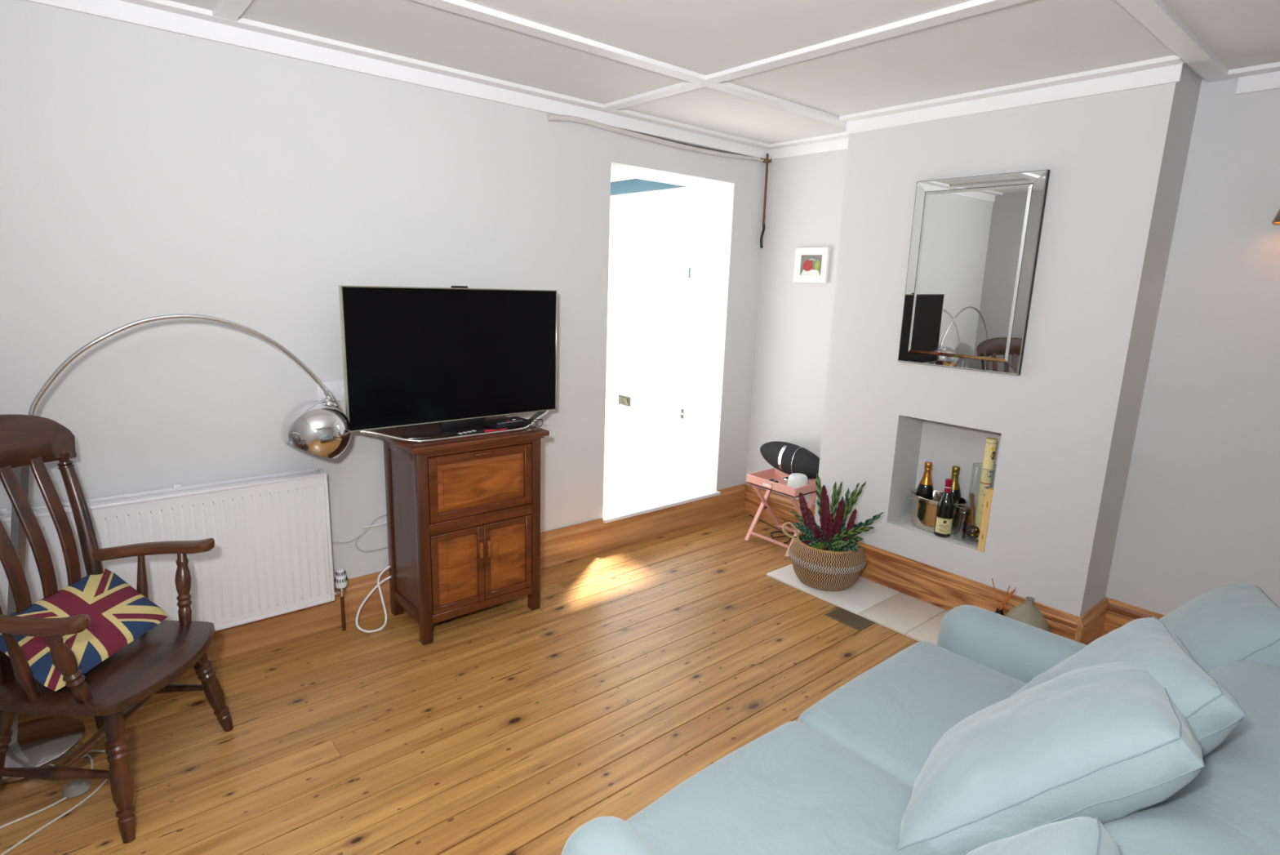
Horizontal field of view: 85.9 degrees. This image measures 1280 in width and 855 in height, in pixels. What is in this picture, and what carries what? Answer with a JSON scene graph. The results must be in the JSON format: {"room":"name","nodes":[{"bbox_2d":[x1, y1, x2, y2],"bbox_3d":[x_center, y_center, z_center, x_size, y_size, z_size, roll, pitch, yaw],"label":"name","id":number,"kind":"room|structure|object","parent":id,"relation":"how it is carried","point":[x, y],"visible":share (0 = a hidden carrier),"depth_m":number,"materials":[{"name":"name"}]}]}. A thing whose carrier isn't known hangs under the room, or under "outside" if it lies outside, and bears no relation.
{"room":"living room","nodes":[
{"label":"living room","id":0,"kind":"room"},
{"bbox_2d":[0,0,765,616],"bbox_3d":[-0.837,-0.446,3.617,4.280,2.600,0.360,-8,16,-40],"label":"wall","id":1,"kind":"structure","parent":0,"point":[145,171],"depth_m":2.77,"materials":[{"name":"paint"}]},
{"bbox_2d":[0,468,334,631],"bbox_3d":[-1.850,0.531,2.646,1.224,0.600,0.126,-8,16,-40],"label":"radiator","id":2,"kind":"object","parent":1,"relation":"attached to","point":[271,555],"visible":0.68,"depth_m":2.74,"materials":[{"name":"white metal"}]},
{"bbox_2d":[0,468,323,522],"bbox_3d":[-1.833,0.256,2.577,1.198,0.016,0.096,-8,16,-40],"label":"grille","id":3,"kind":"object","parent":2,"relation":"attached to","point":[177,493],"depth_m":2.63,"materials":[{"name":"white metal"}]},
{"bbox_2d":[334,567,347,631],"bbox_3d":[-1.357,0.780,3.104,0.076,0.301,0.052,-8,16,-40],"label":"radiator valve","id":4,"kind":"object","parent":2,"relation":"attached to","point":[340,579],"visible":0.98,"depth_m":3.08,"materials":[{"name":"white plastic"}]},
{"bbox_2d":[17,517,604,715],"bbox_3d":[-1.302,0.800,3.253,2.836,0.204,0.026,-8,16,-40],"label":"baseboard","id":5,"kind":"structure","parent":1,"relation":"attached to","point":[558,545],"depth_m":3.20,"materials":[{"name":"brown wood"}]},
{"bbox_2d":[316,381,345,400],"bbox_3d":[-1.333,-0.157,3.005,0.146,0.086,0.013,-8,16,-40],"label":"double socket","id":6,"kind":"object","parent":1,"relation":"attached to","point":[336,388],"visible":0.46,"depth_m":3.00,"materials":[{"name":"white plastic"}]},
{"bbox_2d":[331,513,386,542],"bbox_3d":[-1.313,0.473,3.166,0.322,0.107,0.016,-8,16,-41],"label":"cable","id":7,"kind":"object","parent":1,"relation":"attached to","point":[385,513],"visible":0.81,"depth_m":3.19,"materials":[{"name":"white plastic"}]},
{"bbox_2d":[355,535,387,551],"bbox_3d":[-1.256,0.538,3.233,0.164,0.092,0.008,-8,15,-39],"label":"cable","id":8,"kind":"object","parent":1,"relation":"attached to","point":[357,538],"visible":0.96,"depth_m":3.21,"materials":[{"name":"white plastic"}]},
{"bbox_2d":[363,521,386,528],"bbox_3d":[-1.228,0.453,3.234,0.142,0.022,0.009,-8,16,-40],"label":"cable","id":9,"kind":"object","parent":1,"relation":"attached to","point":[385,522],"visible":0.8,"depth_m":3.22,"materials":[{"name":"white plastic"}]},
{"bbox_2d":[23,0,768,158],"bbox_3d":[-0.739,-1.557,3.181,4.116,0.063,0.014,-8,16,-40],"label":"crown molding","id":10,"kind":"structure","parent":1,"relation":"attached to","point":[116,10],"depth_m":2.82,"materials":[{"name":"white paint"}]},
{"bbox_2d":[546,114,764,161],"bbox_3d":[0.170,-1.638,3.945,1.648,0.051,0.036,-8,16,-40],"label":"curtain rod","id":11,"kind":"object","parent":1,"relation":"attached to","point":[554,117],"visible":1,"depth_m":3.84,"materials":[{"name":"paint"}]},
{"bbox_2d":[602,489,719,523],"bbox_3d":[0.157,0.505,4.456,1.004,0.023,0.054,-8,16,-40],"label":"sill","id":12,"kind":"structure","parent":1,"relation":"attached to","point":[652,508],"depth_m":4.41,"materials":[{"name":"white paint"}]},
{"bbox_2d":[604,495,718,550],"bbox_3d":[0.157,0.606,4.473,0.988,0.176,0.024,-8,16,-40],"label":"baseboard","id":13,"kind":"structure","parent":1,"relation":"in","point":[620,532],"depth_m":4.43,"materials":[{"name":"brown wood"}]},
{"bbox_2d":[716,483,746,519],"bbox_3d":[0.644,0.523,4.876,0.286,0.204,0.024,-8,16,-40],"label":"baseboard","id":14,"kind":"structure","parent":1,"relation":"attached to","point":[731,500],"depth_m":4.87,"materials":[{"name":"brown wood"}]},
{"bbox_2d":[760,153,771,248],"bbox_3d":[0.810,-1.485,4.518,0.106,0.596,0.040,-5,14,-29],"label":"pipe","id":15,"kind":"object","parent":1,"relation":"attached to","point":[766,161],"visible":1,"depth_m":4.51,"materials":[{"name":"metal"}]},
{"bbox_2d":[0,511,918,854],"bbox_3d":[0.534,1.223,2.138,4.130,0.040,4.203,-8,16,-40],"label":"floor","id":16,"kind":"structure","parent":0,"point":[642,665],"depth_m":2.55,"materials":[{"name":"brown wood"}]},
{"bbox_2d":[0,796,66,828],"bbox_3d":[-1.847,1.153,1.968,0.013,0.008,0.340,11,15,36],"label":"cable","id":17,"kind":"object","parent":16,"relation":"on","point":[64,797],"visible":1,"depth_m":2.03,"materials":[{"name":"white plastic"}]},
{"bbox_2d":[0,778,107,854],"bbox_3d":[-1.723,1.148,2.013,0.048,0.006,0.463,4,12,9],"label":"cable","id":18,"kind":"object","parent":16,"relation":"on","point":[105,780],"visible":0.78,"depth_m":2.01,"materials":[{"name":"white plastic"}]},
{"bbox_2d":[62,778,91,798],"bbox_3d":[-1.718,1.116,2.099,0.094,0.035,0.070,12,15,38],"label":"switch","id":19,"kind":"object","parent":16,"relation":"on","point":[75,788],"depth_m":2.11,"materials":[{"name":"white plastic"}]},
{"bbox_2d":[80,753,93,768],"bbox_3d":[-1.772,1.090,2.212,0.098,0.035,0.023,12,15,38],"label":"cable","id":20,"kind":"object","parent":16,"relation":"on","point":[86,754],"depth_m":2.26,"materials":[{"name":"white plastic"}]},
{"bbox_2d":[88,749,105,751],"bbox_3d":[-1.791,1.090,2.260,0.142,0.013,0.110,-3,13,-23],"label":"cable","id":21,"kind":"object","parent":16,"relation":"on","point":[91,750],"visible":0.16,"depth_m":2.30,"materials":[{"name":"white plastic"}]},
{"bbox_2d":[0,413,233,843],"bbox_3d":[-1.673,0.554,2.078,0.587,1.154,0.632,2,12,-1],"label":"wooden armchair","id":22,"kind":"object","parent":16,"relation":"on","point":[147,666],"visible":0.94,"depth_m":2.06,"materials":[{"name":"brown wood"}]},
{"bbox_2d":[0,568,168,691],"bbox_3d":[-1.704,0.597,2.102,0.264,0.149,0.487,3,12,3],"label":"cushion","id":23,"kind":"object","parent":22,"relation":"on","point":[119,614],"visible":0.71,"depth_m":2.10,"materials":[{"name":"multicoloured fabric"}]},
{"bbox_2d":[27,313,351,457],"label":"arc floor lamp","id":24,"kind":"object","parent":16,"relation":"on","point":[322,427],"depth_m":2.63,"materials":[{"name":"metal"}]},
{"bbox_2d":[355,564,391,632],"bbox_3d":[-1.197,0.785,3.199,0.108,0.267,0.258,10,14,32],"label":"power cord","id":25,"kind":"object","parent":16,"relation":"on","point":[379,583],"visible":0.9,"depth_m":3.19,"materials":[{"name":"white plastic"}]},
{"bbox_2d":[375,415,549,644],"bbox_3d":[-0.828,0.455,3.268,0.660,0.904,0.427,-8,16,-40],"label":"base cabinet","id":26,"kind":"object","parent":16,"relation":"on","point":[464,514],"visible":0.87,"depth_m":3.10,"materials":[{"name":"brown wood"}]},
{"bbox_2d":[338,284,557,442],"bbox_3d":[-0.777,-0.295,3.057,1.010,0.652,0.202,-8,16,-40],"label":"television","id":27,"kind":"object","parent":26,"relation":"on","point":[457,357],"visible":0.91,"depth_m":3.03,"materials":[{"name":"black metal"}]},
{"bbox_2d":[452,428,484,435],"bbox_3d":[-0.765,0.026,3.077,0.040,0.016,0.160,10,15,35],"label":"remote control","id":28,"kind":"object","parent":26,"relation":"on","point":[479,430],"visible":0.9,"depth_m":3.07,"materials":[{"name":"black plastic"}]},
{"bbox_2d":[484,427,507,432],"bbox_3d":[-0.665,0.012,3.159,0.110,0.016,0.030,-6,14,-32],"label":"remote control","id":29,"kind":"object","parent":26,"relation":"on","point":[491,429],"visible":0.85,"depth_m":3.14,"materials":[{"name":"red plastic"}]},
{"bbox_2d":[483,416,531,429],"bbox_3d":[-0.630,-0.023,3.254,0.125,0.024,0.200,13,16,42],"label":"media box","id":30,"kind":"object","parent":26,"relation":"on","point":[508,422],"visible":1,"depth_m":3.22,"materials":[{"name":"black plastic"}]},
{"bbox_2d":[519,418,542,429],"bbox_3d":[-0.547,-0.024,3.285,0.128,0.042,0.116,7,13,24],"label":"spectacles","id":31,"kind":"object","parent":26,"relation":"on","point":[529,419],"visible":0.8,"depth_m":3.25,"materials":[{"name":"black plastic"}]},
{"bbox_2d":[748,514,793,543],"bbox_3d":[0.913,0.659,4.641,0.198,0.052,0.552,0,12,-9],"label":"cable","id":32,"kind":"object","parent":16,"relation":"on","point":[779,531],"visible":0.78,"depth_m":4.53,"materials":[{"name":"black plastic"}]},
{"bbox_2d":[744,467,817,557],"bbox_3d":[0.920,0.525,4.350,0.355,0.444,0.378,-8,16,-40],"label":"tray table","id":33,"kind":"object","parent":16,"relation":"on","point":[761,478],"visible":0.71,"depth_m":4.30,"materials":[{"name":"pink paint"}]},
{"bbox_2d":[746,467,817,497],"bbox_3d":[0.897,0.340,4.285,0.272,0.058,0.378,-8,16,-40],"label":"tray","id":34,"kind":"object","parent":33,"relation":"on","point":[761,478],"depth_m":4.24,"materials":[{"name":"pink paint"}]},
{"bbox_2d":[760,440,819,479],"bbox_3d":[0.971,0.219,4.410,0.170,0.228,0.636,-4,14,-28],"label":"speaker","id":35,"kind":"object","parent":33,"relation":"on","point":[788,458],"visible":0.8,"depth_m":4.33},
{"bbox_2d":[786,472,808,488],"bbox_3d":[0.961,0.333,4.182,0.125,0.098,0.125,-8,16,-40],"label":"smart speaker","id":36,"kind":"object","parent":33,"relation":"on","point":[795,480],"visible":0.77,"depth_m":4.14},
{"bbox_2d":[766,563,900,614],"bbox_3d":[1.059,0.862,3.798,0.406,0.014,0.591,-8,16,-40],"label":"hearth slab","id":37,"kind":"object","parent":16,"relation":"on","point":[864,593],"visible":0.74,"depth_m":3.68,"materials":[{"name":"stone"}]},
{"bbox_2d":[782,521,866,591],"bbox_3d":[1.029,0.694,3.780,0.416,0.319,0.416,-8,16,-40],"label":"woven basket","id":38,"kind":"object","parent":37,"relation":"on","point":[816,568],"visible":0.83,"depth_m":3.64,"materials":[{"name":"beige wicker"}]},
{"bbox_2d":[790,472,884,555],"bbox_3d":[1.048,0.479,3.721,0.312,0.454,0.575,-8,16,-40],"label":"plant","id":39,"kind":"object","parent":38,"relation":"in","point":[838,537],"visible":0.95,"depth_m":3.71,"materials":[{"name":"green plant"}]},
{"bbox_2d":[824,606,875,630],"bbox_3d":[1.040,0.948,3.414,0.140,0.004,0.202,-8,16,-40],"label":"floor vent","id":40,"kind":"object","parent":16,"relation":"in","point":[852,620],"visible":1,"depth_m":3.41,"materials":[{"name":"brown metal"}]},
{"bbox_2d":[858,592,945,635],"bbox_3d":[1.331,0.938,3.484,0.406,0.014,0.248,-8,16,-40],"label":"hearth slab","id":41,"kind":"object","parent":16,"relation":"on","point":[901,613],"visible":1,"depth_m":3.46,"materials":[{"name":"stone"}]},
{"bbox_2d":[561,604,1279,854],"bbox_3d":[0.770,0.955,1.506,1.700,0.761,1.106,-8,16,-40],"label":"sofa","id":42,"kind":"object","parent":16,"relation":"on","point":[839,778],"visible":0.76,"depth_m":1.54,"materials":[{"name":"fabric"}]},
{"bbox_2d":[625,720,912,854],"bbox_3d":[0.446,0.971,1.357,0.668,0.236,0.916,-8,16,-40],"label":"seat cushion","id":43,"kind":"object","parent":42,"relation":"on","point":[798,787],"depth_m":1.51,"materials":[{"name":"fabric"}]},
{"bbox_2d":[797,640,1026,786],"bbox_3d":[0.959,0.898,1.786,0.702,0.238,0.914,-8,16,-40],"label":"seat cushion","id":44,"kind":"object","parent":42,"relation":"on","point":[892,714],"depth_m":1.91,"materials":[{"name":"fabric"}]},
{"bbox_2d":[964,816,1121,854],"bbox_3d":[0.542,0.769,1.034,0.297,0.390,0.391,11,15,37],"label":"cushion","id":45,"kind":"object","parent":42,"relation":"on","point":[1079,835],"visible":1,"depth_m":1.04,"materials":[{"name":"fabric"}]},
{"bbox_2d":[895,661,1204,854],"bbox_3d":[0.815,0.661,1.384,0.440,0.448,0.580,10,14,32],"label":"cushion","id":46,"kind":"object","parent":42,"relation":"on","point":[1108,742],"visible":0.85,"depth_m":1.22,"materials":[{"name":"fabric"}]},
{"bbox_2d":[1009,616,1245,756],"bbox_3d":[1.005,0.652,1.523,0.375,0.464,0.505,7,13,23],"label":"cushion","id":47,"kind":"object","parent":42,"relation":"on","point":[1211,712],"visible":0.35,"depth_m":1.36,"materials":[{"name":"fabric"}]},
{"bbox_2d":[1158,582,1279,673],"bbox_3d":[1.551,0.617,1.880,0.347,0.382,0.558,9,14,30],"label":"cushion","id":48,"kind":"object","parent":42,"relation":"on","point":[1220,625],"visible":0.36,"depth_m":1.75,"materials":[{"name":"fabric"}]},
{"bbox_2d":[905,609,948,644],"bbox_3d":[1.598,1.012,3.176,0.406,0.014,0.573,-8,16,-40],"label":"hearth slab","id":49,"kind":"object","parent":16,"relation":"on","point":[929,630],"visible":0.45,"depth_m":3.29,"materials":[{"name":"stone"}]},
{"bbox_2d":[991,577,1015,615],"bbox_3d":[1.708,0.856,3.258,0.042,0.263,0.118,-8,16,-40],"label":"reed diffuser","id":50,"kind":"object","parent":49,"relation":"on","point":[999,611],"visible":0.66,"depth_m":3.25,"materials":[{"name":"brown wood"}]},
{"bbox_2d":[1004,595,1049,631],"bbox_3d":[1.752,0.892,3.119,0.198,0.254,0.198,-8,16,-40],"label":"ceramic vase","id":51,"kind":"object","parent":49,"relation":"on","point":[1027,612],"visible":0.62,"depth_m":3.07,"materials":[{"name":"beige ceramic"}]},
{"bbox_2d":[604,186,694,474],"bbox_3d":[-0.602,-0.888,6.135,0.120,2.160,3.240,-8,16,-40],"label":"wall","id":52,"kind":"structure","parent":0,"point":[651,236],"depth_m":5.26,"materials":[{"name":"white paint"}]},
{"bbox_2d":[614,394,630,451],"bbox_3d":[-0.144,-0.021,5.624,0.019,0.480,0.167,-8,16,-40],"label":"box","id":53,"kind":"object","parent":52,"relation":"attached to","point":[623,400],"visible":1,"depth_m":5.59,"materials":[{"name":"metal"}]},
{"bbox_2d":[610,178,685,195],"bbox_3d":[-0.598,-1.988,5.880,0.120,0.093,3.230,-8,16,-40],"label":"roof beam","id":54,"kind":"structure","parent":52,"relation":"on","point":[633,185],"depth_m":5.14,"materials":[{"name":"teal paint"}]},
{"bbox_2d":[680,408,684,418],"bbox_3d":[0.315,-0.100,5.069,0.008,0.068,0.036,-8,16,-40],"label":"light switch","id":55,"kind":"object","parent":52,"relation":"attached to","point":[682,410],"visible":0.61,"depth_m":5.07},
{"bbox_2d":[688,267,690,277],"bbox_3d":[0.349,-1.091,4.855,0.011,0.070,0.012,-8,16,-40],"label":"wall hook","id":56,"kind":"object","parent":52,"relation":"attached to","point":[689,269],"visible":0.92,"depth_m":4.85,"materials":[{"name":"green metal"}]},
{"bbox_2d":[603,448,713,516],"bbox_3d":[-1.856,0.338,5.115,3.400,0.100,3.580,-8,16,-40],"label":"floor","id":57,"kind":"structure","parent":0,"point":[629,483],"depth_m":4.84,"materials":[{"name":"white paint"}]},
{"bbox_2d":[168,0,1279,144],"bbox_3d":[0.618,-1.265,1.613,4.130,0.072,4.200,-8,16,-40],"label":"ceiling","id":58,"kind":"structure","parent":0,"point":[1033,40],"depth_m":2.55,"materials":[{"name":"paint"}]},
{"bbox_2d":[212,0,253,21],"bbox_3d":[-0.158,-1.101,0.926,0.074,0.019,4.120,-8,16,-40],"label":"ceiling beam","id":59,"kind":"structure","parent":58,"relation":"attached to","point":[231,10],"depth_m":2.36,"materials":[{"name":"white paint"}]},
{"bbox_2d":[119,0,775,150],"bbox_3d":[-0.711,-1.590,3.153,4.130,0.019,0.080,-8,16,-40],"label":"crown molding","id":60,"kind":"structure","parent":58,"relation":"attached to","point":[168,6],"depth_m":2.91,"materials":[{"name":"white paint"}]},
{"bbox_2d":[412,0,846,128],"bbox_3d":[-0.265,-1.455,2.581,4.055,0.020,0.075,-8,16,-40],"label":"ceiling beam","id":61,"kind":"structure","parent":58,"relation":"attached to","point":[462,7],"depth_m":2.69,"materials":[{"name":"white paint"}]},
{"bbox_2d":[770,132,848,148],"bbox_3d":[1.105,-1.736,4.132,0.078,0.018,0.760,-8,16,-40],"label":"crown molding","id":62,"kind":"structure","parent":58,"relation":"attached to","point":[838,135],"depth_m":4.18,"materials":[{"name":"white paint"}]},
{"bbox_2d":[604,0,1031,110],"bbox_3d":[1.169,-1.290,2.031,0.075,0.019,4.120,-8,16,-40],"label":"ceiling beam","id":63,"kind":"structure","parent":58,"relation":"attached to","point":[974,7],"depth_m":2.52,"materials":[{"name":"white paint"}]},
{"bbox_2d":[838,54,1185,122],"bbox_3d":[1.549,-1.503,3.102,0.078,0.019,1.466,-8,16,-40],"label":"crown molding","id":64,"kind":"structure","parent":58,"relation":"attached to","point":[1171,60],"depth_m":2.95,"materials":[{"name":"white paint"}]},
{"bbox_2d":[1115,0,1231,82],"bbox_3d":[0.761,-1.182,1.456,4.130,0.020,0.076,-8,16,-40],"label":"ceiling beam","id":65,"kind":"structure","parent":58,"relation":"attached to","point":[1154,15],"depth_m":2.32,"materials":[{"name":"white paint"}]},
{"bbox_2d":[1227,62,1279,79],"bbox_3d":[2.920,-1.232,2.041,0.078,0.019,1.856,-8,16,-40],"label":"crown molding","id":66,"kind":"structure","parent":58,"relation":"attached to","point":[1272,67],"depth_m":2.65,"materials":[{"name":"white paint"}]},
{"bbox_2d":[994,608,1004,615],"bbox_3d":[1.705,0.924,3.275,0.040,0.124,0.040,-8,16,-40],"label":"bottle","id":67,"kind":"object","parent":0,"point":[999,611],"depth_m":3.25,"materials":[{"name":"black glass"}]},
{"bbox_2d":[814,63,1201,616],"bbox_3d":[1.668,-0.323,3.490,0.342,2.500,1.426,-8,16,-40],"label":"wall","id":68,"kind":"structure","parent":0,"point":[1064,428],"depth_m":3.13,"materials":[{"name":"paint"}]},
{"bbox_2d":[906,488,969,534],"bbox_3d":[1.583,0.452,3.671,0.214,0.179,0.335,-8,16,-40],"label":"ice bucket","id":69,"kind":"object","parent":68,"relation":"in","point":[923,510],"visible":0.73,"depth_m":3.61,"materials":[{"name":"metal"}]},
{"bbox_2d":[915,461,933,500],"bbox_3d":[1.538,0.349,3.708,0.090,0.336,0.090,8,13,26],"label":"champagne bottle","id":70,"kind":"object","parent":69,"relation":"in","point":[925,489],"visible":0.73,"depth_m":3.67,"materials":[{"name":"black glass"}]},
{"bbox_2d":[951,465,960,503],"bbox_3d":[1.652,0.368,3.637,0.090,0.336,0.090,8,13,26],"label":"champagne bottle","id":71,"kind":"object","parent":69,"relation":"in","point":[955,490],"visible":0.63,"depth_m":3.60,"materials":[{"name":"green glass"}]},
{"bbox_2d":[933,478,954,537],"bbox_3d":[1.579,0.413,3.554,0.082,0.303,0.082,5,12,16],"label":"wine bottle","id":72,"kind":"object","parent":68,"relation":"on","point":[945,506],"visible":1,"depth_m":3.53,"materials":[{"name":"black glass"}]},
{"bbox_2d":[937,516,952,533],"bbox_3d":[1.568,0.506,3.544,0.074,0.078,0.023,5,12,16],"label":"label","id":73,"kind":"object","parent":72,"relation":"attached to","point":[944,523],"depth_m":3.54,"materials":[{"name":"beige paper"}]},
{"bbox_2d":[961,506,974,533],"bbox_3d":[1.734,0.488,3.633,0.048,0.134,0.048,-8,16,-40],"label":"ornament","id":74,"kind":"object","parent":68,"relation":"on","point":[966,522],"visible":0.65,"depth_m":3.62,"materials":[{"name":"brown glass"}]},
{"bbox_2d":[858,541,1079,639],"bbox_3d":[1.490,0.819,3.610,0.025,0.205,1.426,-8,16,-40],"label":"baseboard","id":75,"kind":"structure","parent":68,"relation":"attached to","point":[940,588],"depth_m":3.53,"materials":[{"name":"brown wood"}]},
{"bbox_2d":[897,169,1050,375],"bbox_3d":[1.551,-0.726,3.267,0.027,0.888,0.598,-9,16,-39],"label":"wall mirror","id":76,"kind":"object","parent":68,"relation":"attached to","point":[975,242],"visible":1,"depth_m":3.23,"materials":[{"name":"silver metal"}]},
{"bbox_2d":[963,462,996,524],"bbox_3d":[1.719,0.388,3.454,0.143,0.402,0.143,-8,16,-40],"label":"glass vase","id":77,"kind":"object","parent":68,"relation":"on","point":[974,463],"visible":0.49,"depth_m":3.38,"materials":[{"name":"clear glass"}]},
{"bbox_2d":[966,493,979,538],"bbox_3d":[1.686,0.450,3.458,0.062,0.232,0.076,2,12,-1],"label":"maraca","id":78,"kind":"object","parent":77,"relation":"in","point":[972,531],"visible":0.91,"depth_m":3.46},
{"bbox_2d":[974,437,997,539],"bbox_3d":[1.734,0.309,3.458,0.052,0.520,0.052,5,12,16],"label":"tube","id":79,"kind":"object","parent":77,"relation":"in","point":[990,446],"visible":0.84,"depth_m":3.42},
{"bbox_2d":[977,487,993,551],"bbox_3d":[1.693,0.452,3.358,0.038,0.315,0.033,-8,16,-40],"label":"wooden box","id":80,"kind":"object","parent":68,"relation":"on","point":[988,491],"visible":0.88,"depth_m":3.34,"materials":[{"name":"brown wood"}]},
{"bbox_2d":[845,63,1183,134],"bbox_3d":[1.572,-1.467,3.131,0.014,0.062,1.454,-8,16,-40],"label":"crown molding","id":81,"kind":"structure","parent":68,"relation":"attached to","point":[1171,73],"depth_m":2.99,"materials":[{"name":"white paint"}]},
{"bbox_2d":[1074,596,1108,644],"bbox_3d":[2.091,0.930,3.182,0.360,0.205,0.025,-8,16,-40],"label":"baseboard","id":82,"kind":"structure","parent":68,"relation":"attached to","point":[1090,626],"depth_m":3.15,"materials":[{"name":"brown wood"}]},
{"bbox_2d":[746,78,1279,614],"bbox_3d":[2.211,-0.261,3.236,0.150,2.600,4.200,-8,16,-40],"label":"wall","id":83,"kind":"structure","parent":0,"point":[1200,513],"depth_m":2.95,"materials":[{"name":"paint"}]},
{"bbox_2d":[744,483,815,528],"bbox_3d":[1.022,0.579,4.669,0.025,0.204,0.838,-8,16,-40],"label":"baseboard","id":84,"kind":"structure","parent":83,"relation":"attached to","point":[780,505],"depth_m":4.76,"materials":[{"name":"brown wood"}]},
{"bbox_2d":[768,137,848,159],"bbox_3d":[1.103,-1.707,4.189,0.014,0.062,0.838,-8,16,-40],"label":"crown molding","id":85,"kind":"structure","parent":83,"relation":"attached to","point":[839,144],"depth_m":4.24,"materials":[{"name":"white paint"}]},
{"bbox_2d":[792,247,831,283],"bbox_3d":[1.077,-1.021,4.325,0.026,0.215,0.248,-8,16,-40],"label":"framed picture","id":86,"kind":"object","parent":83,"relation":"attached to","point":[811,264],"visible":1,"depth_m":4.32},
{"bbox_2d":[1102,598,1164,635],"bbox_3d":[2.841,1.085,2.571,0.025,0.205,1.916,-8,16,-40],"label":"baseboard","id":87,"kind":"structure","parent":83,"relation":"attached to","point":[1119,613],"depth_m":3.22,"materials":[{"name":"brown wood"}]},
{"bbox_2d":[1235,71,1279,94],"bbox_3d":[2.956,-1.192,2.054,0.014,0.062,1.816,-8,16,-40],"label":"crown molding","id":88,"kind":"structure","parent":83,"relation":"attached to","point":[1268,81],"depth_m":2.68,"materials":[{"name":"white paint"}]},
{"bbox_2d":[1271,208,1279,224],"bbox_3d":[2.473,-0.860,2.555,0.191,0.194,0.147,-8,16,-40],"label":"wall lamp","id":89,"kind":"object","parent":83,"relation":"attached to","point":[1277,219],"visible":1,"depth_m":2.58,"materials":[{"name":"brown metal"}]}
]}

